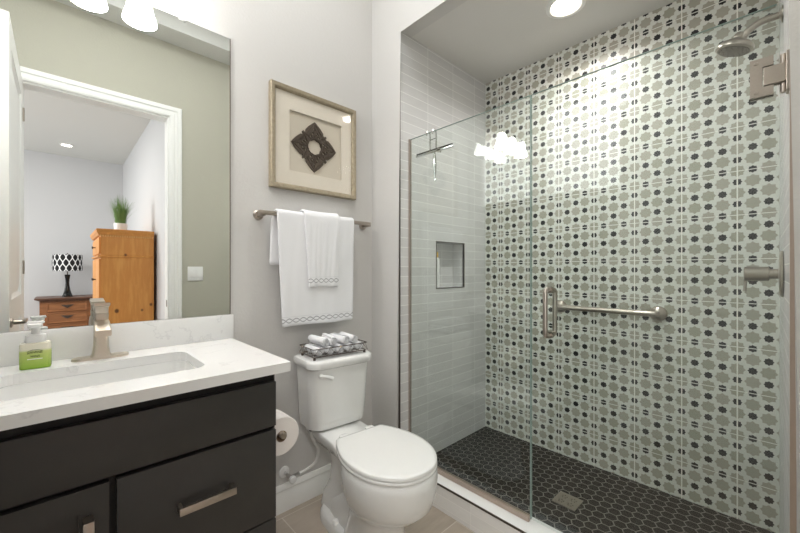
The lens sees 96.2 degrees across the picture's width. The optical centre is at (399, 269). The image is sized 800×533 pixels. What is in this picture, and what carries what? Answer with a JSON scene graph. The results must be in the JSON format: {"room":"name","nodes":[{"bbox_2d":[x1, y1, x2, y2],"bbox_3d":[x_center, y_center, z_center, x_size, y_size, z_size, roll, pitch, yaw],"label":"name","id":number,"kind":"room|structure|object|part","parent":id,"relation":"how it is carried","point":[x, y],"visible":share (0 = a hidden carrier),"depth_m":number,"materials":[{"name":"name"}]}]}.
{"room":"bathroom","nodes":[
{"label":"bathroom","id":0,"kind":"room"},
{"bbox_2d":[1,0,371,486],"bbox_3d":[-1.142,-0.410,1.380,2.742,3.250,0.140,0,0,-43],"label":"wall","id":1,"kind":"structure","parent":0,"point":[320,48],"depth_m":1.81,"materials":[{"name":"grey paint"}]},
{"bbox_2d":[0,0,230,332],"bbox_3d":[-1.156,-0.428,1.260,1.070,1.258,0.014,0,0,-43],"label":"wall mirror","id":2,"kind":"object","parent":1,"relation":"attached to","point":[115,115],"visible":1,"depth_m":1.34,"materials":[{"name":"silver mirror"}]},
{"bbox_2d":[0,314,233,366],"bbox_3d":[-1.150,0.257,1.261,1.078,0.107,0.020,0,0,-43],"label":"backsplash","id":3,"kind":"structure","parent":1,"relation":"attached to","point":[69,342],"depth_m":1.37,"materials":[{"name":"white stone"}]},
{"bbox_2d":[279,430,319,483],"bbox_3d":[-0.506,0.914,1.781,0.198,0.267,0.105,0,0,-3],"label":"valve","id":4,"kind":"object","parent":1,"relation":"attached to","point":[284,471],"visible":0.94,"depth_m":1.80,"materials":[{"name":"chrome"},{"name":"white plastic"}]},
{"bbox_3d":[-0.521,1.020,1.744,0.036,0.036,0.018,0,0,-43],"label":"valve knob","id":5,"kind":"part","parent":4,"relation":"part of","materials":[{"name":"white plastic"}]},
{"bbox_2d":[276,463,330,515],"bbox_3d":[-0.496,1.147,1.887,0.878,0.136,0.014,0,0,-43],"label":"baseboard","id":6,"kind":"structure","parent":1,"relation":"attached to","point":[312,484],"depth_m":1.87,"materials":[{"name":"white paint"}]},
{"bbox_2d":[253,210,370,229],"bbox_3d":[-0.429,-0.261,1.911,0.676,0.048,0.070,0,0,-43],"label":"towel bar","id":7,"kind":"object","parent":1,"relation":"attached to","point":[257,214],"visible":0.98,"depth_m":1.71,"materials":[{"name":"silver metal"}]},
{"bbox_3d":[-0.657,-0.261,1.696,0.048,0.048,0.068,0,0,-43],"label":"post","id":8,"kind":"part","parent":7,"relation":"part of","materials":[{"name":"silver metal"}]},
{"bbox_2d":[269,209,353,327],"bbox_3d":[-0.438,-0.005,1.861,0.470,0.571,0.054,0,0,-43],"label":"bath towel","id":9,"kind":"object","parent":7,"relation":"hanging from","point":[301,304],"visible":0.71,"depth_m":1.79,"materials":[{"name":"white fabric"}]},
{"bbox_2d":[299,209,339,287],"bbox_3d":[-0.420,-0.106,1.878,0.207,0.395,0.081,0,0,-43],"label":"hand towel","id":10,"kind":"object","parent":7,"relation":"hanging from","point":[322,229],"visible":0.96,"depth_m":1.85,"materials":[{"name":"white fabric"}]},
{"bbox_3d":[-0.202,-0.261,2.128,0.048,0.048,0.068,0,0,-43],"label":"post","id":11,"kind":"part","parent":7,"relation":"part of","materials":[{"name":"silver metal"}]},
{"bbox_2d":[269,79,355,199],"bbox_3d":[-0.447,-0.663,1.920,0.509,0.517,0.032,0,0,-43],"label":"framed artwork","id":12,"kind":"object","parent":1,"relation":"attached to","point":[312,138],"visible":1,"depth_m":1.90,"materials":[{"name":"beige wood"}]},
{"bbox_2d":[275,493,474,532],"bbox_3d":[-0.518,1.275,0.664,2.662,0.120,2.038,0,0,-43],"label":"floor","id":13,"kind":"structure","parent":0,"point":[305,517],"depth_m":1.73,"materials":[{"name":"beige tile"}]},
{"bbox_2d":[0,374,275,532],"bbox_3d":[-0.968,0.778,1.039,1.036,0.873,0.594,0,0,-43],"label":"vanity cabinet","id":14,"kind":"object","parent":13,"relation":"on","point":[203,460],"visible":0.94,"depth_m":0.97,"materials":[{"name":"grey paint"}]},
{"bbox_3d":[-0.881,0.823,0.777,0.391,0.575,0.021,0,0,-43],"label":"cabinet door","id":15,"kind":"part","parent":14,"relation":"part of","materials":[{"name":"grey paint"}]},
{"bbox_3d":[-0.884,0.823,0.780,0.281,0.465,0.009,0,0,-43],"label":"door panel","id":16,"kind":"part","parent":14,"relation":"part of","materials":[{"name":"grey paint"}]},
{"bbox_3d":[-0.749,0.675,0.863,0.021,0.149,0.037,0,0,-43],"label":"bar pull","id":17,"kind":"part","parent":14,"relation":"part of","materials":[{"name":"silver metal"}]},
{"bbox_2d":[0,314,290,430],"bbox_3d":[-0.955,0.272,1.055,1.078,0.138,0.588,0,0,-43],"label":"countertop","id":18,"kind":"structure","parent":14,"relation":"on","point":[207,343],"depth_m":1.17,"materials":[{"name":"white stone"}]},
{"bbox_2d":[19,321,51,369],"bbox_3d":[-1.147,0.237,1.131,0.071,0.146,0.064,0,0,-40],"label":"soap dispenser","id":19,"kind":"object","parent":18,"relation":"on","point":[35,352],"visible":1,"depth_m":1.12,"materials":[{"name":"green plastic"}]},
{"bbox_2d":[19,340,51,369],"bbox_3d":[-1.153,0.270,1.137,0.071,0.081,0.047,0,0,-40],"label":"bottle","id":20,"kind":"object","parent":19,"relation":"attached to","point":[33,354],"depth_m":1.12,"materials":[{"name":"green plastic"}]},
{"bbox_2d":[0,360,195,401],"bbox_3d":[-0.891,0.409,1.094,0.518,0.136,0.346,0,0,-43],"label":"sink basin","id":21,"kind":"object","parent":18,"relation":"in","point":[29,389],"visible":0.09,"depth_m":1.18,"materials":[{"name":"white ceramic"}]},
{"bbox_2d":[71,303,128,361],"bbox_3d":[-1.027,0.211,1.237,0.156,0.197,0.118,0,0,-43],"label":"faucet","id":22,"kind":"object","parent":18,"relation":"on","point":[102,330],"visible":1,"depth_m":1.24,"materials":[{"name":"silver metal"}]},
{"bbox_3d":[-1.048,0.306,1.259,0.156,0.008,0.052,0,0,-43],"label":"deck plate","id":23,"kind":"part","parent":22,"relation":"part of","materials":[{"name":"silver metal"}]},
{"bbox_3d":[-1.037,0.133,1.247,0.042,0.039,0.087,0,0,-43],"label":"lever","id":24,"kind":"part","parent":22,"relation":"part of","materials":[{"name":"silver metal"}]},
{"bbox_3d":[-1.017,0.199,1.226,0.044,0.048,0.089,0,0,-43],"label":"spout","id":25,"kind":"part","parent":22,"relation":"part of","materials":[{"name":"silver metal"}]},
{"bbox_3d":[-0.576,0.681,1.067,0.421,0.292,0.022,0,0,-43],"label":"drawer","id":26,"kind":"part","parent":14,"relation":"part of","materials":[{"name":"grey paint"}]},
{"bbox_3d":[-0.558,0.666,1.044,0.150,0.020,0.037,0,0,-43],"label":"bar pull","id":27,"kind":"part","parent":14,"relation":"part of","materials":[{"name":"silver metal"}]},
{"bbox_3d":[-0.576,0.972,1.067,0.421,0.277,0.022,0,0,-43],"label":"drawer","id":28,"kind":"part","parent":14,"relation":"part of","materials":[{"name":"grey paint"}]},
{"bbox_2d":[277,431,286,438],"bbox_3d":[-0.512,0.615,1.371,0.082,0.048,0.184,0,0,-43],"label":"toilet paper holder","id":29,"kind":"object","parent":14,"relation":"attached to","point":[282,434],"visible":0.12,"depth_m":1.33,"materials":[{"name":"silver metal"}]},
{"bbox_2d":[275,409,298,455],"bbox_3d":[-0.476,0.623,1.377,0.142,0.142,0.101,0,0,-43],"label":"toilet paper roll","id":30,"kind":"object","parent":29,"relation":"hanging from","point":[285,423],"visible":0.48,"depth_m":1.36,"materials":[{"name":"paper"}]},
{"bbox_2d":[293,348,437,532],"bbox_3d":[-0.156,0.822,1.611,0.368,0.786,0.787,0,0,-39],"label":"toilet","id":31,"kind":"object","parent":13,"relation":"on","point":[383,478],"visible":0.98,"depth_m":1.54,"materials":[{"name":"white ceramic"}]},
{"bbox_3d":[-0.348,0.508,1.693,0.071,0.037,0.028,0,0,-29],"label":"flush lever","id":32,"kind":"part","parent":31,"relation":"part of","materials":[{"name":"white plastic"}]},
{"bbox_3d":[-0.335,0.626,1.835,0.332,0.306,0.194,0,0,-39],"label":"tank","id":33,"kind":"part","parent":31,"relation":"part of","materials":[{"name":"white ceramic"}]},
{"bbox_3d":[-0.333,0.451,1.832,0.360,0.044,0.221,0,0,-39],"label":"tank lid","id":34,"kind":"part","parent":31,"relation":"part of","materials":[{"name":"white ceramic"}]},
{"bbox_2d":[299,339,367,360],"bbox_3d":[-0.336,0.401,1.826,0.306,0.054,0.164,0,0,-39],"label":"wire basket","id":35,"kind":"object","parent":31,"relation":"on","point":[365,342],"visible":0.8,"depth_m":1.77,"materials":[{"name":"brown metal"}]},
{"bbox_2d":[304,343,323,355],"bbox_3d":[-0.422,0.389,1.757,0.042,0.041,0.141,0,0,-39],"label":"washcloth","id":36,"kind":"object","parent":35,"relation":"in","point":[310,345],"visible":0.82,"depth_m":1.73,"materials":[{"name":"white fabric"}]},
{"bbox_2d":[308,334,328,345],"bbox_3d":[-0.405,0.350,1.776,0.042,0.041,0.141,0,0,-44],"label":"washcloth","id":37,"kind":"object","parent":36,"relation":"on","point":[314,339],"visible":1,"depth_m":1.75,"materials":[{"name":"white fabric"}]},
{"bbox_2d":[315,344,333,353],"bbox_3d":[-0.378,0.392,1.792,0.042,0.040,0.141,0,0,-38],"label":"washcloth","id":38,"kind":"object","parent":35,"relation":"in","point":[330,351],"visible":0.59,"depth_m":1.74,"materials":[{"name":"white fabric"}]},
{"bbox_2d":[328,343,343,352],"bbox_3d":[-0.336,0.392,1.826,0.039,0.042,0.141,0,0,-39],"label":"washcloth","id":39,"kind":"object","parent":35,"relation":"in","point":[336,349],"visible":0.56,"depth_m":1.78,"materials":[{"name":"white fabric"}]},
{"bbox_2d":[321,333,336,344],"bbox_3d":[-0.359,0.350,1.812,0.039,0.042,0.141,0,0,-32],"label":"washcloth","id":40,"kind":"object","parent":39,"relation":"on","point":[332,340],"visible":0.79,"depth_m":1.76,"materials":[{"name":"white fabric"}]},
{"bbox_2d":[337,342,352,350],"bbox_3d":[-0.293,0.392,1.860,0.040,0.042,0.141,0,0,-39],"label":"washcloth","id":41,"kind":"object","parent":35,"relation":"in","point":[347,348],"visible":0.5,"depth_m":1.81,"materials":[{"name":"white fabric"}]},
{"bbox_2d":[329,332,348,343],"bbox_3d":[-0.315,0.351,1.848,0.042,0.041,0.141,1,-1,-42],"label":"washcloth","id":42,"kind":"object","parent":41,"relation":"on","point":[341,338],"visible":0.78,"depth_m":1.81,"materials":[{"name":"white fabric"}]},
{"bbox_2d":[349,341,362,348],"bbox_3d":[-0.250,0.388,1.895,0.042,0.038,0.141,0,0,-39],"label":"washcloth","id":43,"kind":"object","parent":35,"relation":"in","point":[356,346],"visible":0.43,"depth_m":1.84,"materials":[{"name":"white fabric"}]},
{"bbox_2d":[339,332,357,342],"bbox_3d":[-0.271,0.353,1.883,0.042,0.040,0.141,0,0,-35],"label":"washcloth","id":44,"kind":"object","parent":43,"relation":"on","point":[352,338],"visible":0.62,"depth_m":1.83,"materials":[{"name":"white fabric"}]},
{"bbox_3d":[-0.050,0.766,1.479,0.365,0.014,0.440,0,0,-39],"label":"seat","id":45,"kind":"part","parent":31,"relation":"part of","materials":[{"name":"white ceramic"}]},
{"bbox_3d":[-0.050,0.747,1.479,0.363,0.018,0.438,0,0,-39],"label":"seat lid","id":46,"kind":"part","parent":31,"relation":"part of","materials":[{"name":"white ceramic"}]},
{"bbox_2d":[433,474,562,532],"bbox_3d":[0.550,1.149,1.524,0.114,0.132,1.498,0,0,-43],"label":"shower curb","id":47,"kind":"object","parent":13,"relation":"on","point":[478,514],"visible":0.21,"depth_m":1.66,"materials":[{"name":"grey tile"}]},
{"bbox_2d":[409,95,530,521],"bbox_3d":[0.307,0.165,1.815,0.029,1.836,0.739,0,0,-43],"label":"fixed glass panel","id":48,"kind":"object","parent":47,"relation":"on","point":[495,500],"visible":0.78,"depth_m":1.74,"materials":[{"name":"clear glass"}]},
{"bbox_2d":[416,129,453,181],"bbox_3d":[0.178,-0.623,1.970,0.049,0.277,0.266,0,0,-43],"label":"squeegee","id":49,"kind":"object","parent":48,"relation":"hanging from","point":[439,149],"visible":0.98,"depth_m":1.97,"materials":[{"name":"silver metal"}]},
{"bbox_3d":[0.186,-0.659,1.978,0.003,0.009,0.262,0,0,-43],"label":"rubber blade","id":50,"kind":"part","parent":49,"relation":"part of","materials":[{"name":"black rubber"}]},
{"bbox_3d":[0.511,1.088,1.487,0.007,0.008,1.498,0,0,-43],"label":"edge trim","id":51,"kind":"part","parent":47,"relation":"part of","materials":[{"name":"metal"}]},
{"bbox_2d":[401,31,484,451],"bbox_3d":[0.280,-0.075,2.365,0.859,2.562,0.095,0,0,-43],"label":"wall","id":52,"kind":"structure","parent":0,"point":[448,324],"depth_m":2.30,"materials":[{"name":"grey tile"}]},
{"bbox_2d":[437,252,438,286],"bbox_3d":[0.232,0.001,2.334,0.048,0.230,0.048,0,0,-43],"label":"shampoo bottle","id":53,"kind":"object","parent":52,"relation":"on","point":[437,252],"visible":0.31,"depth_m":2.32,"materials":[{"name":"white plastic"}]},
{"bbox_2d":[436,241,464,288],"bbox_3d":[0.330,-0.029,2.351,0.295,0.301,0.010,0,0,-43],"label":"niche","id":54,"kind":"object","parent":52,"relation":"attached to","point":[436,241],"visible":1,"depth_m":2.39,"materials":[{"name":"metal"}]},
{"bbox_2d":[412,0,676,83],"bbox_3d":[0.901,-1.396,1.849,0.868,0.080,1.748,0,0,-43],"label":"ceiling","id":55,"kind":"structure","parent":0,"point":[489,40],"depth_m":2.04,"materials":[{"name":"white paint"}]},
{"bbox_2d":[546,0,585,18],"bbox_3d":[0.850,-1.351,1.842,0.190,0.008,0.190,0,0,-43],"label":"recessed light","id":56,"kind":"object","parent":55,"relation":"in","point":[555,9],"visible":1,"depth_m":1.85,"materials":[{"name":"white paint"}]},
{"bbox_2d":[372,0,799,532],"bbox_3d":[0.517,-0.410,1.550,0.100,3.250,1.898,0,0,-43],"label":"wall","id":57,"kind":"structure","parent":0,"point":[389,17],"depth_m":2.08,"materials":[{"name":"grey paint"}]},
{"bbox_2d":[398,55,400,428],"bbox_3d":[-0.004,-0.135,2.037,0.004,2.436,0.015,0,0,-43],"label":"trim","id":58,"kind":"structure","parent":57,"relation":"attached to","point":[399,383],"depth_m":2.03,"materials":[{"name":"metal"}]},
{"bbox_2d":[531,4,789,518],"bbox_3d":[0.826,0.161,1.274,0.109,1.825,0.755,0,0,-43],"label":"glass shower door","id":59,"kind":"structure","parent":57,"relation":"attached to","point":[763,71],"depth_m":1.04,"materials":[{"name":"clear glass"}]},
{"bbox_3d":[0.622,0.178,1.489,0.109,0.215,0.027,0,0,-43],"label":"pull handle","id":60,"kind":"part","parent":59,"relation":"part of","materials":[{"name":"silver metal"}]},
{"bbox_2d":[436,426,773,532],"bbox_3d":[0.860,1.206,1.818,0.770,0.119,1.498,0,0,-43],"label":"floor","id":61,"kind":"structure","parent":0,"point":[496,462],"depth_m":1.85,"materials":[{"name":"black tile"}]},
{"bbox_2d":[551,491,582,511],"bbox_3d":[0.827,1.144,1.776,0.110,0.004,0.110,0,0,-43],"label":"shower drain","id":62,"kind":"object","parent":61,"relation":"on","point":[563,499],"visible":1,"depth_m":1.77,"materials":[{"name":"silver metal"}]},
{"bbox_2d":[485,0,778,532],"bbox_3d":[1.179,-0.030,2.114,0.100,2.691,1.746,0,0,-43],"label":"wall","id":63,"kind":"structure","parent":0,"point":[655,174],"depth_m":1.92,"materials":[{"name":"tile"}]},
{"bbox_2d":[557,300,667,320],"bbox_3d":[1.148,0.229,2.027,0.064,0.078,0.580,0,0,-43],"label":"grab bar","id":64,"kind":"object","parent":63,"relation":"attached to","point":[657,313],"visible":0.91,"depth_m":1.94,"materials":[{"name":"silver metal"}]},
{"bbox_2d":[779,0,789,532],"bbox_3d":[1.340,-0.075,1.246,0.862,2.562,0.032,0,0,-43],"label":"wall","id":65,"kind":"structure","parent":0,"point":[784,43],"depth_m":1.16,"materials":[{"name":"grey paint"}]},
{"bbox_2d":[715,6,782,57],"bbox_3d":[1.294,-0.872,1.338,0.114,0.122,0.183,0,0,-43],"label":"showerhead","id":66,"kind":"object","parent":65,"relation":"attached to","point":[739,45],"visible":1,"depth_m":1.33,"materials":[{"name":"silver metal"}]},
{"bbox_3d":[1.318,-0.890,1.313,0.024,0.057,0.114,0,0,-43],"label":"shower arm","id":67,"kind":"part","parent":66,"relation":"part of","materials":[{"name":"silver metal"}]},
{"bbox_2d":[743,251,782,296],"bbox_3d":[1.321,0.016,1.310,0.164,0.164,0.104,0,0,-43],"label":"shower valve","id":68,"kind":"object","parent":65,"relation":"attached to","point":[750,273],"visible":0.96,"depth_m":1.29,"materials":[{"name":"silver metal"}]},
{"bbox_3d":[1.290,0.056,1.342,0.010,0.053,0.013,0,0,-43],"label":"lever","id":69,"kind":"part","parent":68,"relation":"part of","materials":[{"name":"silver metal"}]},
{"bbox_3d":[1.319,0.016,1.313,0.053,0.053,0.089,0,0,-43],"label":"valve handle","id":70,"kind":"part","parent":68,"relation":"part of","materials":[{"name":"silver metal"}]},
{"bbox_2d":[790,84,795,532],"bbox_3d":[1.037,-0.135,0.947,0.012,2.436,0.012,0,0,-43],"label":"door frame","id":71,"kind":"structure","parent":65,"relation":"attached to","point":[792,272],"depth_m":0.94,"materials":[{"name":"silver metal"}]}
]}

